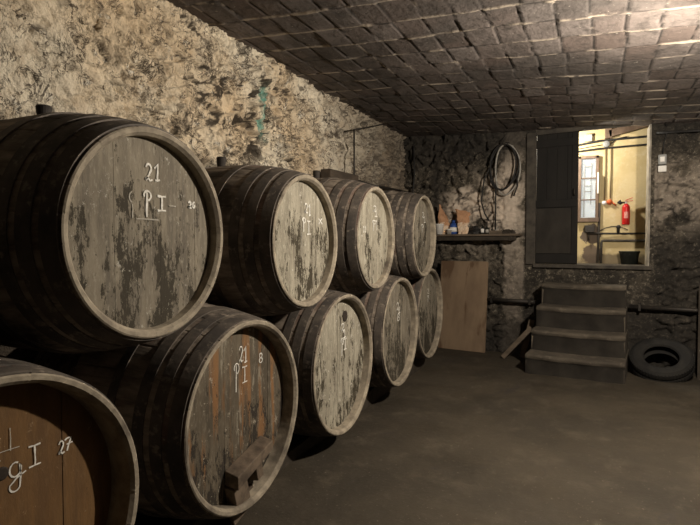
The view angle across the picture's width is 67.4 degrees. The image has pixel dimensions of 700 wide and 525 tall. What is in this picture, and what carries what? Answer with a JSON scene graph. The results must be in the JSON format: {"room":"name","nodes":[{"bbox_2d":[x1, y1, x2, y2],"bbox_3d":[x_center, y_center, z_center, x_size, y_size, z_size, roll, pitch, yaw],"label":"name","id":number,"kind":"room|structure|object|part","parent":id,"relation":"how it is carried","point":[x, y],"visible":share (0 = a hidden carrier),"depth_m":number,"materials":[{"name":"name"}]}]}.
{"room":"wine cellar","nodes":[
{"label":"wine cellar","id":0,"kind":"room"},
{"bbox_2d":[0,0,408,362],"bbox_3d":[-2.053,-0.194,2.033,0.350,3.350,14.000,1,2,25],"label":"wall","id":1,"kind":"structure","parent":0,"point":[155,63],"depth_m":3.67,"materials":[{"name":"beige stone"}]},
{"bbox_2d":[321,169,357,180],"bbox_3d":[-0.103,-0.938,5.758,0.120,0.115,0.722,1,2,25],"label":"wooden beam","id":2,"kind":"structure","parent":1,"relation":"attached to","point":[325,173],"depth_m":5.54,"materials":[{"name":"brown wood"}]},
{"bbox_2d":[353,124,382,174],"bbox_3d":[0.181,-1.302,6.370,0.138,0.933,0.893,1,2,25],"label":"rod","id":3,"kind":"object","parent":1,"relation":"attached to","point":[379,124],"visible":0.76,"depth_m":5.95,"materials":[{"name":"grey metal"}]},
{"bbox_3d":[0.231,-1.640,6.341,0.021,0.255,0.884,1,2,25],"label":"arm","id":4,"kind":"part","parent":3,"relation":"part of","materials":[{"name":"black metal"}]},
{"bbox_2d":[358,180,407,191],"bbox_3d":[0.436,-1.015,7.005,0.041,0.073,2.161,1,2,24],"label":"pipe","id":5,"kind":"object","parent":1,"relation":"attached to","point":[358,180],"visible":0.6,"depth_m":7.10,"materials":[{"name":"black metal"}]},
{"bbox_2d":[134,346,699,524],"bbox_3d":[1.009,1.482,0.634,7.250,0.020,14.100,1,2,25],"label":"floor","id":6,"kind":"structure","parent":0,"point":[469,437],"depth_m":3.69,"materials":[{"name":"grey concrete"}]},
{"bbox_2d":[0,355,138,524],"bbox_3d":[-1.550,0.864,1.811,1.110,1.146,1.146,1,2,25],"label":"wine barrel","id":7,"kind":"object","parent":6,"relation":"on","point":[68,456],"visible":1,"depth_m":1.86,"materials":[{"name":"brown wood"}]},
{"bbox_2d":[165,358,424,524],"bbox_3d":[-0.374,1.297,3.845,0.140,0.168,6.000,1,2,25],"label":"sleeper","id":8,"kind":"object","parent":6,"relation":"on","point":[299,444],"visible":0.34,"depth_m":3.84,"materials":[{"name":"brown wood"}]},
{"bbox_2d":[33,303,297,524],"bbox_3d":[-1.020,0.790,2.969,1.110,1.150,1.141,1,2,25],"label":"wine barrel","id":9,"kind":"object","parent":8,"relation":"on","point":[208,407],"visible":0.67,"depth_m":2.56,"materials":[{"name":"brown wood"}]},
{"bbox_2d":[0,104,222,353],"bbox_3d":[-1.284,-0.160,2.358,1.110,1.104,1.036,1,2,25],"label":"wine barrel","id":10,"kind":"object","parent":9,"relation":"on","point":[111,229],"visible":1,"depth_m":1.98,"materials":[{"name":"brown wood"}]},
{"bbox_2d":[438,261,488,352],"bbox_3d":[1.615,0.616,7.516,0.688,1.270,0.168,1,2,33],"label":"plywood sheet","id":11,"kind":"object","parent":6,"relation":"on","point":[464,284],"visible":0.98,"depth_m":7.47,"materials":[{"name":"brown wood"}]},
{"bbox_2d":[501,326,531,358],"bbox_3d":[2.176,1.047,6.851,0.399,0.452,0.036,1,2,25],"label":"wooden plank","id":12,"kind":"object","parent":6,"relation":"on","point":[527,331],"visible":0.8,"depth_m":6.84,"materials":[{"name":"brown wood"}]},
{"bbox_2d":[519,319,534,357],"bbox_3d":[2.323,1.002,6.893,0.203,0.525,0.039,2,3,42],"label":"wooden plank","id":13,"kind":"object","parent":6,"relation":"on","point":[526,340],"visible":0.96,"depth_m":6.89,"materials":[{"name":"brown wood"}]},
{"bbox_2d":[525,281,628,383],"bbox_3d":[2.755,0.786,6.311,1.040,1.023,1.086,1,2,30],"label":"stone steps","id":14,"kind":"structure","parent":6,"relation":"on","point":[580,331],"depth_m":6.17,"materials":[{"name":"grey stone"}]},
{"bbox_2d":[629,337,694,382],"bbox_3d":[3.550,1.117,5.985,0.643,0.467,0.615,1,2,32],"label":"tyre","id":15,"kind":"object","parent":6,"relation":"on","point":[684,369],"visible":0.96,"depth_m":5.91,"materials":[{"name":"rubber"}]},
{"bbox_2d":[697,285,699,378],"bbox_3d":[4.011,0.782,5.871,0.200,1.058,0.150,1,2,33],"label":"board","id":16,"kind":"object","parent":6,"relation":"on","point":[698,356],"visible":1,"depth_m":5.90,"materials":[{"name":"brown wood"}]},
{"bbox_3d":[-0.829,1.289,4.053,0.140,0.170,6.000,1,2,25],"label":"sleeper","id":17,"kind":"object","parent":6,"relation":"on","visible":0},
{"bbox_2d":[259,289,372,435],"bbox_3d":[-0.526,0.728,4.048,1.110,1.101,1.101,1,2,25],"label":"wine barrel","id":18,"kind":"object","parent":17,"relation":"on","point":[330,343],"visible":0.38,"depth_m":3.71,"materials":[{"name":"brown wood"}]},
{"bbox_2d":[205,157,337,316],"bbox_3d":[-0.758,-0.174,3.509,1.110,1.068,1.001,1,2,25],"label":"wine barrel","id":19,"kind":"object","parent":18,"relation":"on","point":[280,241],"visible":0.62,"depth_m":3.11,"materials":[{"name":"brown wood"}]},
{"bbox_2d":[354,275,417,386],"bbox_3d":[-0.013,0.641,5.168,1.110,1.102,1.102,1,2,25],"label":"wine barrel","id":20,"kind":"object","parent":17,"relation":"on","point":[391,309],"visible":0.36,"depth_m":4.87,"materials":[{"name":"brown wood"}]},
{"bbox_2d":[313,170,394,294],"bbox_3d":[-0.273,-0.245,4.568,1.110,1.104,1.037,1,2,25],"label":"wine barrel","id":21,"kind":"object","parent":20,"relation":"on","point":[363,212],"visible":0.39,"depth_m":4.20,"materials":[{"name":"brown wood"}]},
{"bbox_2d":[408,268,442,358],"bbox_3d":[0.454,0.585,6.380,1.110,1.099,1.099,1,2,25],"label":"wine barrel","id":22,"kind":"object","parent":17,"relation":"on","point":[428,289],"visible":0.24,"depth_m":6.24,"materials":[{"name":"brown wood"}]},
{"bbox_2d":[375,185,435,279],"bbox_3d":[0.302,-0.323,5.825,1.110,1.069,1.001,1,2,25],"label":"wine barrel","id":23,"kind":"object","parent":22,"relation":"on","point":[413,213],"visible":0.36,"depth_m":5.43,"materials":[{"name":"brown wood"}]},
{"bbox_2d":[167,0,699,136],"bbox_3d":[1.077,-1.469,0.503,7.100,0.459,14.100,1,2,25],"label":"ceiling","id":24,"kind":"structure","parent":0,"point":[418,68],"depth_m":4.28,"materials":[{"name":"brick"}]},
{"bbox_2d":[403,121,699,372],"bbox_3d":[3.692,-0.314,6.324,7.239,3.300,0.119,1,2,33],"label":"wall","id":25,"kind":"structure","parent":0,"point":[450,170],"depth_m":7.16,"materials":[{"name":"stone"}]},
{"bbox_2d":[412,145,414,192],"bbox_3d":[0.965,-1.220,7.956,0.023,1.101,0.052,-2,3,-44],"label":"cable","id":26,"kind":"object","parent":25,"relation":"attached to","point":[413,145],"visible":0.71,"depth_m":7.94,"materials":[{"name":"black rubber"}]},
{"bbox_2d":[436,233,521,240],"bbox_3d":[1.766,-0.353,7.416,1.250,0.095,0.240,1,2,33],"label":"wall shelf","id":27,"kind":"object","parent":25,"relation":"attached to","point":[439,237],"visible":0.84,"depth_m":7.32,"materials":[{"name":"brown wood"}]},
{"bbox_2d":[436,224,443,233],"bbox_3d":[1.293,-0.483,7.591,0.136,0.150,0.136,1,2,25],"label":"plastic cup","id":28,"kind":"object","parent":27,"relation":"on","point":[439,227],"visible":0.89,"depth_m":7.54,"materials":[{"name":"white plastic"}]},
{"bbox_2d":[438,204,449,233],"bbox_3d":[1.370,-0.630,7.661,0.186,0.440,0.112,1,2,33],"label":"paper bag","id":29,"kind":"object","parent":27,"relation":"on","point":[442,217],"visible":0.7,"depth_m":7.63,"materials":[{"name":"brown paper"}]},
{"bbox_2d":[449,220,457,233],"bbox_3d":[1.496,-0.509,7.590,0.118,0.202,0.118,1,2,25],"label":"bottle","id":30,"kind":"object","parent":27,"relation":"on","point":[453,225],"visible":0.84,"depth_m":7.54,"materials":[{"name":"plastic"}]},
{"bbox_2d":[455,209,469,233],"bbox_3d":[1.612,-0.588,7.497,0.228,0.366,0.130,1,2,33],"label":"paper bag","id":31,"kind":"object","parent":27,"relation":"on","point":[462,218],"visible":0.94,"depth_m":7.46,"materials":[{"name":"brown paper"}]},
{"bbox_2d":[469,226,480,233],"bbox_3d":[1.764,-0.460,7.398,0.179,0.118,0.159,1,2,33],"label":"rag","id":32,"kind":"object","parent":27,"relation":"on","point":[474,230],"visible":0.91,"depth_m":7.35,"materials":[{"name":"black fabric"}]},
{"bbox_3d":[1.726,-0.339,7.353,1.190,0.060,0.025,1,2,33],"label":"rail","id":33,"kind":"part","parent":27,"relation":"part of","materials":[{"name":"brown wood"}]},
{"bbox_2d":[489,227,501,233],"bbox_3d":[2.009,-0.444,7.222,0.170,0.098,0.050,1,2,33],"label":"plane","id":34,"kind":"object","parent":27,"relation":"on","point":[491,231],"visible":1,"depth_m":7.21,"materials":[{"name":"brown wood"}]},
{"bbox_2d":[502,229,515,233],"bbox_3d":[2.153,-0.425,7.157,0.230,0.064,0.111,1,2,33],"label":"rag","id":35,"kind":"object","parent":27,"relation":"on","point":[506,231],"visible":0.99,"depth_m":7.12,"materials":[{"name":"brown fabric"}]},
{"bbox_2d":[503,141,509,149],"bbox_3d":[2.134,-1.605,7.206,0.080,0.101,0.184,1,2,33],"label":"wall hook","id":36,"kind":"object","parent":25,"relation":"attached to","point":[505,147],"visible":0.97,"depth_m":7.22,"materials":[{"name":"black metal"}]},
{"bbox_2d":[481,144,519,220],"bbox_3d":[2.063,-1.103,7.233,0.535,1.048,0.065,1,2,33],"label":"coiled cable","id":37,"kind":"object","parent":36,"relation":"hanging from","point":[500,145],"visible":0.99,"depth_m":7.23,"materials":[{"name":"black rubber"}]},
{"bbox_2d":[495,142,507,229],"bbox_3d":[2.083,-1.019,7.234,0.167,1.268,0.046,1,2,18],"label":"hanging cable","id":38,"kind":"object","parent":36,"relation":"hanging from","point":[507,142],"visible":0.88,"depth_m":7.26,"materials":[{"name":"black rubber"}]},
{"bbox_2d":[495,143,520,195],"bbox_3d":[2.154,-1.270,7.170,0.352,0.713,0.058,1,2,33],"label":"coiled hose","id":39,"kind":"object","parent":36,"relation":"hanging from","point":[513,188],"visible":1,"depth_m":7.18,"materials":[{"name":"grey rubber"}]},
{"bbox_2d":[487,296,534,304],"bbox_3d":[2.216,0.522,7.216,0.646,0.080,0.130,1,2,33],"label":"pipe","id":40,"kind":"object","parent":25,"relation":"attached to","point":[492,299],"visible":1,"depth_m":7.17,"materials":[{"name":"black metal"}]},
{"bbox_2d":[525,133,536,263],"bbox_3d":[2.462,-0.859,7.132,0.128,1.765,0.150,1,2,25],"label":"trim","id":41,"kind":"structure","parent":25,"relation":"attached to","point":[531,151],"depth_m":7.07,"materials":[{"name":"wood"}]},
{"bbox_2d":[535,131,578,263],"bbox_3d":[2.731,-0.845,6.943,0.522,1.730,0.100,1,2,33],"label":"door","id":42,"kind":"structure","parent":25,"relation":"in","point":[557,154],"depth_m":6.94,"materials":[{"name":"paint"}]},
{"bbox_3d":[2.704,-0.421,6.983,0.440,0.600,0.012,1,2,33],"label":"kick panel","id":43,"kind":"part","parent":42,"relation":"part of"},
{"bbox_2d":[535,124,631,135],"bbox_3d":[3.072,-1.770,6.701,1.371,0.155,0.069,1,2,33],"label":"trim","id":44,"kind":"structure","parent":25,"relation":"attached to","point":[587,128],"depth_m":6.79,"materials":[{"name":"wood"}]},
{"bbox_2d":[533,264,651,269],"bbox_3d":[3.125,0.050,6.865,1.445,0.047,0.376,1,2,33],"label":"trim","id":45,"kind":"structure","parent":25,"relation":"attached to","point":[582,266],"depth_m":6.68,"materials":[{"name":"wood"}]},
{"bbox_2d":[645,124,651,265],"bbox_3d":[3.680,-0.814,6.479,0.023,1.720,0.321,1,2,25],"label":"trim","id":46,"kind":"structure","parent":25,"relation":"attached to","point":[649,130],"depth_m":6.37,"materials":[{"name":"beige wood"}]},
{"bbox_2d":[658,123,666,171],"bbox_3d":[3.709,-1.363,6.211,0.100,0.580,0.062,1,2,33],"label":"switch box","id":47,"kind":"object","parent":25,"relation":"attached to","point":[662,158],"visible":1,"depth_m":6.21,"materials":[{"name":"grey plastic"}]},
{"bbox_2d":[658,165,666,171],"bbox_3d":[3.707,-1.111,6.229,0.085,0.075,0.045,1,2,33],"label":"socket","id":48,"kind":"object","parent":47,"relation":"attached to","point":[663,168],"depth_m":6.21,"materials":[{"name":"white plastic"}]},
{"bbox_2d":[629,303,697,312],"bbox_3d":[3.917,0.548,6.127,1.172,0.080,0.130,1,2,33],"label":"pipe","id":49,"kind":"object","parent":25,"relation":"attached to","point":[639,306],"visible":1,"depth_m":6.21,"materials":[{"name":"black metal"}]},
{"bbox_2d":[656,129,699,133],"bbox_3d":[4.365,-1.511,5.776,1.718,0.058,0.038,1,2,33],"label":"conduit","id":50,"kind":"object","parent":25,"relation":"attached to","point":[698,130],"visible":1,"depth_m":6.11,"materials":[{"name":"black metal"}]},
{"bbox_2d":[577,263,644,264],"bbox_3d":[3.700,0.087,6.898,3.000,0.100,1.188,1,2,25],"label":"floor","id":51,"kind":"structure","parent":0,"point":[577,263],"depth_m":7.57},
{"bbox_2d":[619,251,639,264],"bbox_3d":[3.868,-0.067,7.272,0.268,0.182,0.264,1,2,25],"label":"plastic bucket","id":52,"kind":"object","parent":51,"relation":"on","point":[626,257],"visible":0.96,"depth_m":7.18,"materials":[{"name":"black plastic"}]},
{"bbox_2d":[577,127,647,263],"bbox_3d":[3.786,-1.205,7.524,3.600,2.700,0.100,1,2,25],"label":"wall","id":53,"kind":"structure","parent":0,"point":[629,164],"depth_m":7.46,"materials":[{"name":"yellow paint"}]},
{"bbox_2d":[578,155,598,221],"bbox_3d":[3.440,-1.062,7.577,0.290,0.950,0.120,1,2,25],"label":"window","id":54,"kind":"structure","parent":53,"relation":"in","point":[588,173],"depth_m":7.60,"materials":[{"name":"white glass"}]},
{"bbox_3d":[3.454,-1.062,7.608,0.190,0.860,0.004,1,2,25],"label":"pane","id":55,"kind":"part","parent":54,"relation":"part of","materials":[{"name":"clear glass"}]},
{"bbox_2d":[585,134,591,141],"bbox_3d":[3.439,-1.797,7.575,0.100,0.100,0.050,1,2,25],"label":"wall box","id":56,"kind":"object","parent":53,"relation":"attached to","point":[588,137],"visible":1,"depth_m":7.55,"materials":[{"name":"white plastic"}]},
{"bbox_2d":[579,154,599,202],"bbox_3d":[3.455,-1.020,7.613,0.293,1.125,0.012,1,2,25],"label":"cable","id":57,"kind":"object","parent":53,"relation":"attached to","point":[579,154],"visible":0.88,"depth_m":7.54,"materials":[{"name":"white plastic"}]},
{"bbox_2d":[585,225,594,240],"bbox_3d":[3.467,-0.427,7.597,0.130,0.220,0.070,1,2,25],"label":"meter box","id":58,"kind":"object","parent":53,"relation":"attached to","point":[588,228],"visible":1,"depth_m":7.57,"materials":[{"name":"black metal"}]},
{"bbox_2d":[596,203,600,262],"bbox_3d":[3.578,-0.425,7.558,0.047,0.860,0.032,1,2,25],"label":"drain pipe","id":59,"kind":"object","parent":53,"relation":"attached to","point":[599,204],"visible":1,"depth_m":7.54,"materials":[{"name":"metal"}]},
{"bbox_2d":[579,136,626,148],"bbox_3d":[3.600,-1.711,7.520,0.652,0.143,0.016,1,2,25],"label":"cable","id":60,"kind":"object","parent":53,"relation":"attached to","point":[625,136],"visible":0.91,"depth_m":7.54,"materials":[{"name":"black rubber"}]},
{"bbox_2d":[604,149,605,199],"bbox_3d":[3.651,-1.274,7.512,0.021,0.760,0.018,1,2,25],"label":"conduit","id":61,"kind":"object","parent":53,"relation":"attached to","point":[605,149],"visible":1,"depth_m":7.51,"materials":[{"name":"yellow metal"}]},
{"bbox_2d":[603,141,609,146],"bbox_3d":[3.656,-1.689,7.487,0.091,0.092,0.055,1,2,25],"label":"junction box","id":62,"kind":"object","parent":53,"relation":"attached to","point":[605,143],"visible":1,"depth_m":7.46,"materials":[{"name":"grey plastic"}]},
{"bbox_2d":[609,138,611,198],"bbox_3d":[3.715,-1.358,7.480,0.021,0.890,0.018,1,2,25],"label":"conduit","id":63,"kind":"object","parent":53,"relation":"attached to","point":[611,138],"visible":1,"depth_m":7.47,"materials":[{"name":"beige metal"}]},
{"bbox_2d":[607,199,615,205],"bbox_3d":[3.728,-0.854,7.477,0.131,0.098,0.065,1,2,25],"label":"plug","id":64,"kind":"object","parent":53,"relation":"attached to","point":[609,202],"visible":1,"depth_m":7.46,"materials":[{"name":"plastic"}]},
{"bbox_2d":[579,135,646,145],"bbox_3d":[3.773,-1.724,7.419,2.151,0.125,0.040,1,2,25],"label":"cable","id":65,"kind":"object","parent":53,"relation":"attached to","point":[645,136],"visible":0.37,"depth_m":7.42,"materials":[{"name":"rubber"}]},
{"bbox_2d":[579,144,646,151],"bbox_3d":[3.773,-1.619,7.422,2.151,0.109,0.034,1,2,25],"label":"cable","id":66,"kind":"object","parent":53,"relation":"attached to","point":[636,144],"visible":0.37,"depth_m":7.43,"materials":[{"name":"rubber"}]},
{"bbox_2d":[587,232,644,233],"bbox_3d":[4.049,-0.408,7.332,1.340,0.036,0.026,1,2,25],"label":"pipe","id":67,"kind":"object","parent":53,"relation":"attached to","point":[587,232],"visible":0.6,"depth_m":7.43,"materials":[{"name":"black metal"}]},
{"bbox_2d":[599,225,627,233],"bbox_3d":[3.742,-0.469,7.452,0.367,0.126,0.067,1,2,25],"label":"valve","id":68,"kind":"object","parent":67,"relation":"attached to","point":[618,227],"visible":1,"depth_m":7.41,"materials":[{"name":"black metal"}]},
{"bbox_2d":[600,239,644,262],"bbox_3d":[4.130,-0.155,7.316,1.172,0.337,0.034,1,2,25],"label":"pipe","id":69,"kind":"object","parent":53,"relation":"attached to","point":[604,240],"visible":0.77,"depth_m":7.46,"materials":[{"name":"metal"}]},
{"bbox_2d":[617,197,632,224],"bbox_3d":[3.858,-0.719,7.375,0.204,0.379,0.142,1,2,25],"label":"fire extinguisher","id":70,"kind":"object","parent":53,"relation":"attached to","point":[626,207],"visible":1,"depth_m":7.32,"materials":[{"name":"red metal"}]},
{"bbox_2d":[605,126,648,138],"bbox_3d":[3.899,-1.873,7.351,0.590,0.228,0.090,1,2,25],"label":"beam","id":71,"kind":"structure","parent":53,"relation":"attached to","point":[609,133],"depth_m":7.36,"materials":[{"name":"brown wood"}]}
]}

